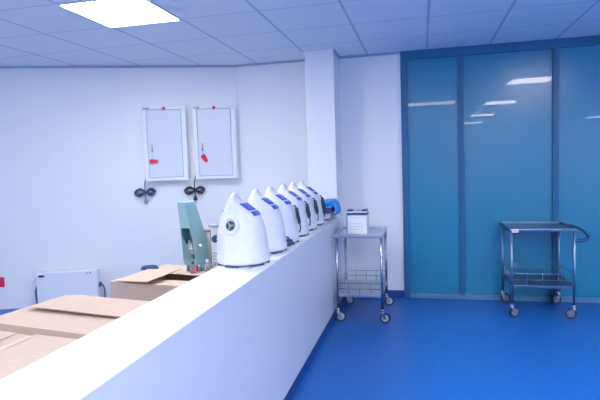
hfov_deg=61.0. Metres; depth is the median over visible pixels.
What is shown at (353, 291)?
shelf
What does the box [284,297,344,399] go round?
baseboard
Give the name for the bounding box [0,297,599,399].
floor
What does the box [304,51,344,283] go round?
wall pillar
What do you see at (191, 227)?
dispenser
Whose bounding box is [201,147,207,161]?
tag
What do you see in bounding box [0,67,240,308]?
wall
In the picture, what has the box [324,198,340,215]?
folded cloth
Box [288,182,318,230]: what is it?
machine
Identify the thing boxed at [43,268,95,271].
vent
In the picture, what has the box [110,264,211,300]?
cardboard box
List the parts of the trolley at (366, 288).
leg, leg, guard rail, leg, leg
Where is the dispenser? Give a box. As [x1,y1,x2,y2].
[177,201,208,270]
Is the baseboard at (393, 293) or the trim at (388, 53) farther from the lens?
the baseboard at (393, 293)
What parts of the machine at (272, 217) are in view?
control panel, power cord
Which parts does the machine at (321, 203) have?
power cord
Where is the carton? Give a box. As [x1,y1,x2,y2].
[346,209,368,233]
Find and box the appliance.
[208,222,219,265]
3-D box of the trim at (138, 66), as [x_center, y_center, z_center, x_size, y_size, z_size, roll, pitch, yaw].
[-3.053,-1.379,5.301,4.766,0.022,0.022,-2,4,-8]
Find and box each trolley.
[333,226,393,322]
[500,221,589,318]
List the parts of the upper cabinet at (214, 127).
power cord, door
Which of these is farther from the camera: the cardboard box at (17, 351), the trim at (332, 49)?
the trim at (332, 49)
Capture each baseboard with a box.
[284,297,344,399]
[384,290,404,296]
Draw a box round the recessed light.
[57,0,181,27]
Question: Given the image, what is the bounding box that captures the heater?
[35,268,105,303]
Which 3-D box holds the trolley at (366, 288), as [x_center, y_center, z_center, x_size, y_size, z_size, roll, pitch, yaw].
[0.624,0.686,4.870,0.498,0.800,0.622,-1,4,13]
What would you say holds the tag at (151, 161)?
hanging from the upper cabinet at (164, 128)
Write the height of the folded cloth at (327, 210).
0.044 m
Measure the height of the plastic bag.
0.142 m
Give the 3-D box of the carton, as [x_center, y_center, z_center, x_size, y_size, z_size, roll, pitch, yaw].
[0.541,0.199,4.774,0.190,0.225,0.126,-1,4,15]
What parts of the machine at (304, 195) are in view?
power cord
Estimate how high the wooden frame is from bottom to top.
0.285 m
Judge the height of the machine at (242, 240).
0.395 m
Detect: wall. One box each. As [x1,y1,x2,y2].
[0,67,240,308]
[0,217,341,399]
[236,54,403,289]
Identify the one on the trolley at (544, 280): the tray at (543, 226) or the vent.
the tray at (543, 226)
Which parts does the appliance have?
lid, knob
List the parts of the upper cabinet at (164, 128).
power cord, door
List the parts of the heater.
handle, power cord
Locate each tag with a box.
[149,150,157,163]
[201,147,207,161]
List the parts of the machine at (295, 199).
power cord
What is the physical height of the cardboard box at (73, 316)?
0.726 m
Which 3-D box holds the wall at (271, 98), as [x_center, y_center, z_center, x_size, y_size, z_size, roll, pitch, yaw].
[0.213,-0.236,5.604,1.796,2.561,0.150,-1,4,13]
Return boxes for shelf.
[339,280,386,297]
[502,273,572,288]
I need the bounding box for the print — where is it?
[349,217,363,229]
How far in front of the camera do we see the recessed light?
3.58 m
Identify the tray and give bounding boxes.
[333,226,387,237]
[500,221,577,232]
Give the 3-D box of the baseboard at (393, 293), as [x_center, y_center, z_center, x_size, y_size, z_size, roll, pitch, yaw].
[0.811,1.001,5.476,0.612,0.075,0.014,-1,4,13]
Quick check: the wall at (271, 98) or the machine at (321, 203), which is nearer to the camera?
the machine at (321, 203)
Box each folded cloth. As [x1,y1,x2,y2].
[322,207,334,212]
[323,211,334,218]
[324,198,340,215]
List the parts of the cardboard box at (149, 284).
cable coil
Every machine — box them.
[216,193,269,267]
[247,189,294,253]
[264,186,300,243]
[278,184,310,236]
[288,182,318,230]
[298,181,325,225]
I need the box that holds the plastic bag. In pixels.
[187,240,194,258]
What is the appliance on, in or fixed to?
on the cardboard box at (149, 284)
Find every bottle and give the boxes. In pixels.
[190,261,195,273]
[204,259,210,272]
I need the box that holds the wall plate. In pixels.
[0,277,4,286]
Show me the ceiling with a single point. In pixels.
(32, 32)
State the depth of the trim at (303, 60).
5.54 m
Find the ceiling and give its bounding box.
[0,0,599,65]
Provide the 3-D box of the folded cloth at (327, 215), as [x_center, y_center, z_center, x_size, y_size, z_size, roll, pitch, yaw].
[0.209,0.140,4.943,0.219,0.052,0.304,-1,4,13]
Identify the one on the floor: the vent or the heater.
the heater
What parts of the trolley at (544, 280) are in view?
leg, leg, guard rail, leg, leg, push handle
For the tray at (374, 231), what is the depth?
4.72 m
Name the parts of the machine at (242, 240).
control panel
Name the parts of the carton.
lid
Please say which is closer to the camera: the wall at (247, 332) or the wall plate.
the wall at (247, 332)
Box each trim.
[0,65,235,68]
[236,59,304,66]
[302,49,332,53]
[340,52,399,58]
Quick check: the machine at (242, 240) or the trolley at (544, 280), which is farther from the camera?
the trolley at (544, 280)
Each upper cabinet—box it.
[134,107,188,203]
[184,106,237,201]
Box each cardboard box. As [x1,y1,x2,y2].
[0,295,149,338]
[0,331,77,379]
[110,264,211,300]
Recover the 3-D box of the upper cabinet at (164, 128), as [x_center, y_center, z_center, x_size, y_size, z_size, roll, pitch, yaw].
[-1.520,-0.479,5.533,0.595,1.041,0.126,-2,4,-8]
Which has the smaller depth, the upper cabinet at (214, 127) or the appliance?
the appliance
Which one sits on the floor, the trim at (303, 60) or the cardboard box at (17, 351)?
the cardboard box at (17, 351)
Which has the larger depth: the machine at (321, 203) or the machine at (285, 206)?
the machine at (321, 203)
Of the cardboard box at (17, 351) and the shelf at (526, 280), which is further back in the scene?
the shelf at (526, 280)
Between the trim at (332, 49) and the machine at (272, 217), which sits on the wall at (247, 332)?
the machine at (272, 217)
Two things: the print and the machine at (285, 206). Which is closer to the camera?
the machine at (285, 206)
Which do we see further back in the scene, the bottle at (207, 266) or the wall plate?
the wall plate
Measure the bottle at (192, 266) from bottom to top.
0.085 m
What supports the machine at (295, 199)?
on the wall at (247, 332)
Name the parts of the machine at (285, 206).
control panel, power cord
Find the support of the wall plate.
attached to the wall at (72, 162)
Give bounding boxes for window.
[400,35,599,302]
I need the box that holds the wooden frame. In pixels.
[204,230,211,267]

